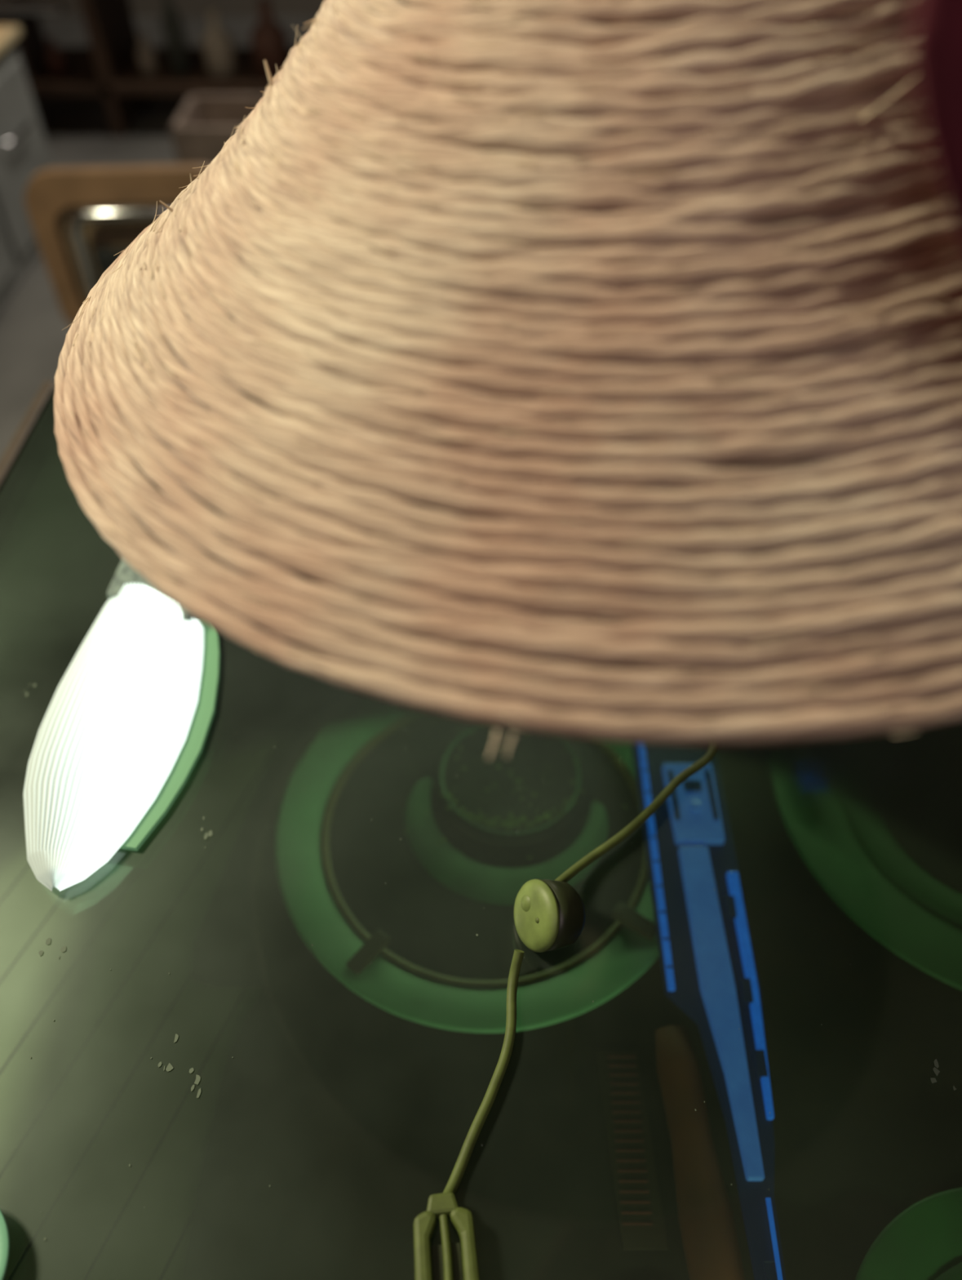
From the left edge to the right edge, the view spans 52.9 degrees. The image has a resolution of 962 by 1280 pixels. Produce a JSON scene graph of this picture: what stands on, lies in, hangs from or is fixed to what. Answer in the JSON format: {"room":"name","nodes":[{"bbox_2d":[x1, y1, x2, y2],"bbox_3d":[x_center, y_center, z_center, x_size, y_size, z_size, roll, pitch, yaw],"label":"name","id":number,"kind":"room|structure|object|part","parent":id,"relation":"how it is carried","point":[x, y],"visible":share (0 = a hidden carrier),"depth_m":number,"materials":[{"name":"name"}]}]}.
{"room":"kitchen","nodes":[
{"label":"kitchen","id":0,"kind":"room"},
{"bbox_2d":[0,16,315,459],"bbox_3d":[-0.400,-0.089,1.664,3.400,0.100,6.600,0,47,0],"label":"floor","id":1,"kind":"structure","parent":0,"point":[77,131],"depth_m":2.87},
{"bbox_2d":[0,25,54,308],"bbox_3d":[-1.288,-0.855,2.016,0.455,0.430,1.220,0,47,0],"label":"base cabinet","id":2,"kind":"object","parent":1,"relation":"on","point":[24,152],"visible":0.81,"depth_m":2.26,"materials":[{"name":"grey laminate"}]},
{"bbox_3d":[-1.095,-0.859,2.026,0.012,0.330,0.350,0,47,0],"label":"drawer","id":3,"kind":"part","parent":2,"relation":"part of","materials":[{"name":"grey laminate"}]},
{"bbox_3d":[-1.072,-1.178,2.241,0.024,0.010,0.146,0,47,0],"label":"handle","id":4,"kind":"part","parent":2,"relation":"part of","materials":[{"name":"silver metal"}]},
{"bbox_2d":[24,163,208,325],"bbox_3d":[-0.527,-0.405,1.532,0.320,0.523,0.419,-3,47,-3],"label":"lounge chair","id":5,"kind":"object","parent":1,"relation":"on","point":[81,217],"visible":0.19,"depth_m":1.49,"materials":[{"name":"beige wood"}]},
{"bbox_2d":[0,0,293,137],"bbox_3d":[-1.117,-2.020,2.630,1.565,1.120,0.418,0,47,0],"label":"shelf unit","id":6,"kind":"object","parent":1,"relation":"on","point":[127,73],"visible":0.75,"depth_m":2.85,"materials":[{"name":"brown wood"}]},
{"bbox_3d":[-1.525,-1.737,2.654,0.750,0.036,0.036,0,47,0],"label":"chrome rail","id":7,"kind":"part","parent":6,"relation":"part of","materials":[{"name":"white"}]},
{"bbox_2d":[44,36,69,75],"bbox_3d":[-1.271,-1.744,2.881,0.057,0.091,0.057,0,47,0],"label":"bottle","id":8,"kind":"object","parent":6,"relation":"on","point":[55,59],"depth_m":2.87,"materials":[{"name":"red glass"}]},
{"bbox_2d":[136,32,159,75],"bbox_3d":[-0.998,-1.747,2.877,0.052,0.101,0.052,0,47,0],"label":"bottle","id":9,"kind":"object","parent":6,"relation":"on","point":[146,55],"depth_m":2.87,"materials":[{"name":"brown glass"}]},
{"bbox_3d":[-1.100,-1.748,2.964,1.500,0.025,0.360,0,47,0],"label":"shelf","id":10,"kind":"part","parent":6,"relation":"part of","materials":[{"name":"brown wood"}]},
{"bbox_2d":[160,0,192,75],"bbox_3d":[-0.902,-1.795,2.826,0.062,0.241,0.062,0,47,0],"label":"bottle","id":11,"kind":"object","parent":6,"relation":"on","point":[171,22],"depth_m":2.84,"materials":[{"name":"glass"}]},
{"bbox_2d":[201,8,237,76],"bbox_3d":[-0.779,-1.768,2.855,0.090,0.161,0.090,0,47,0],"label":"bottle","id":12,"kind":"object","parent":6,"relation":"on","point":[218,45],"depth_m":2.84,"materials":[{"name":"beige glass"}]},
{"bbox_2d":[250,0,288,77],"bbox_3d":[-0.624,-1.777,2.845,0.106,0.189,0.106,0,47,0],"label":"bottle","id":13,"kind":"object","parent":6,"relation":"on","point":[269,42],"depth_m":2.82,"materials":[{"name":"red glass"}]},
{"bbox_2d":[169,93,264,164],"bbox_3d":[-0.620,-1.386,2.692,0.400,0.165,0.260,0,47,0],"label":"crate","id":14,"kind":"object","parent":1,"relation":"on","point":[205,122],"visible":0.34,"depth_m":2.64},
{"bbox_2d":[0,380,961,1279],"bbox_3d":[0.168,0.385,0.640,0.922,0.751,0.830,0,47,0],"label":"table","id":15,"kind":"object","parent":1,"relation":"on","point":[353,1113],"depth_m":0.45,"materials":[{"name":"brown wood"}]},
{"bbox_2d":[0,1209,9,1279],"bbox_3d":[-0.169,0.196,0.298,0.047,0.008,0.047,0,47,0],"label":"saucer","id":16,"kind":"object","parent":15,"relation":"on","point":[4,1233],"visible":1,"depth_m":0.30,"materials":[{"name":"ceramic"}]},
{"bbox_3d":[-0.289,0.138,0.375,0.009,0.026,0.830,0,47,0],"label":"frame","id":17,"kind":"part","parent":15,"relation":"part of","materials":[{"name":"brown wood"}]},
{"bbox_2d":[23,559,219,891],"bbox_3d":[-0.164,0.026,0.451,0.078,0.017,0.195,0,47,0],"label":"lamp","id":18,"kind":"object","parent":15,"relation":"on","point":[126,726],"visible":0.94,"depth_m":0.43,"materials":[{"name":"grey glass"}]},
{"bbox_2d":[274,720,660,1033],"bbox_3d":[0.003,0.105,0.537,0.231,0.019,0.231,0,47,0],"label":"ceramic dish","id":19,"kind":"object","parent":15,"relation":"on","point":[460,852],"visible":0.84,"depth_m":0.52,"materials":[{"name":"ceramic"}]},
{"bbox_2d":[432,722,587,847],"bbox_3d":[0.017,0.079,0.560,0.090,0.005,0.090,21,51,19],"label":"cup","id":20,"kind":"object","parent":19,"relation":"on","point":[484,806],"depth_m":0.55,"materials":[{"name":"clear glass"}]},
{"bbox_3d":[0.168,0.132,0.368,0.901,0.006,0.806,0,47,0],"label":"glass pane","id":21,"kind":"part","parent":15,"relation":"part of","materials":[{"name":"glass"}]},
{"bbox_2d":[22,683,956,1272],"bbox_3d":[-0.010,0.116,0.378,0.520,0.001,0.261,0,47,0],"label":"lint flecks","id":22,"kind":"object","parent":15,"relation":"on","point":[170,1067],"visible":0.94,"depth_m":0.34,"materials":[{"name":"grey"}]},
{"bbox_2d":[53,0,961,759],"bbox_3d":[0.060,-0.107,0.356,0.408,0.336,0.406,-32,55,-26],"label":"table lamp","id":23,"kind":"object","parent":15,"relation":"on","point":[579,369],"visible":0.98,"depth_m":0.21,"materials":[{"name":"wicker"}]},
{"bbox_2d":[413,745,717,1279],"bbox_3d":[0.032,0.119,0.360,0.054,0.029,0.284,18,50,16],"label":"power cord","id":24,"kind":"object","parent":15,"relation":"on","point":[549,915],"visible":0.87,"depth_m":0.36,"materials":[{"name":"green plastic"}]},
{"bbox_3d":[-0.016,0.203,0.292,0.007,0.008,0.053,-2,47,-2],"label":"arm","id":25,"kind":"part","parent":24,"relation":"part of"},
{"bbox_3d":[-0.002,0.202,0.293,0.007,0.008,0.053,-7,47,-6],"label":"arm","id":26,"kind":"part","parent":24,"relation":"part of"},
{"bbox_3d":[0.004,0.152,0.339,0.009,0.012,0.090,13,48,12],"label":"cord","id":27,"kind":"part","parent":24,"relation":"part of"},
{"bbox_2d":[514,879,586,952],"bbox_3d":[0.026,0.106,0.373,0.027,0.029,0.028,0,47,0],"label":"switch","id":28,"kind":"object","parent":24,"relation":"attached to","point":[549,915],"depth_m":0.37,"materials":[{"name":"green plastic"}]},
{"bbox_3d":[0.070,0.067,0.415,0.049,0.014,0.119,16,49,14],"label":"cord","id":29,"kind":"part","parent":24,"relation":"part of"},
{"bbox_2d":[595,1050,668,1249],"bbox_3d":[0.067,0.227,0.435,0.020,0.001,0.083,-2,47,-2],"label":"comb","id":30,"kind":"object","parent":15,"relation":"on","point":[639,1206],"visible":1,"depth_m":0.43,"materials":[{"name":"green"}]},
{"bbox_3d":[0.093,0.224,0.423,0.023,0.023,0.109,-2,47,-2],"label":"wooden handle","id":31,"kind":"part","parent":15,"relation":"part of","materials":[{"name":"brown wood"}]},
{"bbox_2d":[631,742,786,1279],"bbox_3d":[0.112,0.171,0.454,0.048,0.013,0.330,0,47,0],"label":"caliper","id":32,"kind":"object","parent":15,"relation":"on","point":[708,964],"visible":0.86,"depth_m":0.47,"materials":[{"name":"blue plastic"}]},
{"bbox_2d":[772,775,961,990],"bbox_3d":[0.290,0.094,0.548,0.250,0.019,0.250,0,47,0],"label":"ceramic dish","id":33,"kind":"object","parent":15,"relation":"on","point":[906,898],"visible":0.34,"depth_m":0.51,"materials":[{"name":"ceramic"}]},
{"bbox_2d":[855,1187,961,1279],"bbox_3d":[0.215,0.294,0.366,0.152,0.012,0.152,0,47,0],"label":"ceramic dish","id":34,"kind":"object","parent":15,"relation":"on","point":[924,1242],"visible":1,"depth_m":0.40,"materials":[{"name":"ceramic"}]},
{"bbox_3d":[-0.400,-3.336,2.948,3.400,2.450,0.100,0,47,0],"label":"wall","id":35,"kind":"structure","parent":0,"visible":0},
{"bbox_2d":[38,0,324,16],"bbox_3d":[-0.400,-2.490,3.766,3.200,0.100,0.020,0,47,0],"label":"baseboard","id":36,"kind":"structure","parent":35,"relation":"attached to","point":[140,7],"depth_m":3.77,"materials":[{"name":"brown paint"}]},
{"bbox_3d":[1.250,-0.959,0.731,0.100,2.450,6.400,0,47,0],"label":"wall","id":37,"kind":"structure","parent":0,"visible":0},
{"bbox_2d":[911,0,961,237],"bbox_3d":[0.600,-0.212,-0.014,1.200,0.498,0.022,0,47,0],"label":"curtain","id":38,"kind":"object","parent":37,"relation":"attached to","point":[936,48],"visible":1,"depth_m":0.13,"materials":[{"name":"red fabric"}]}
]}

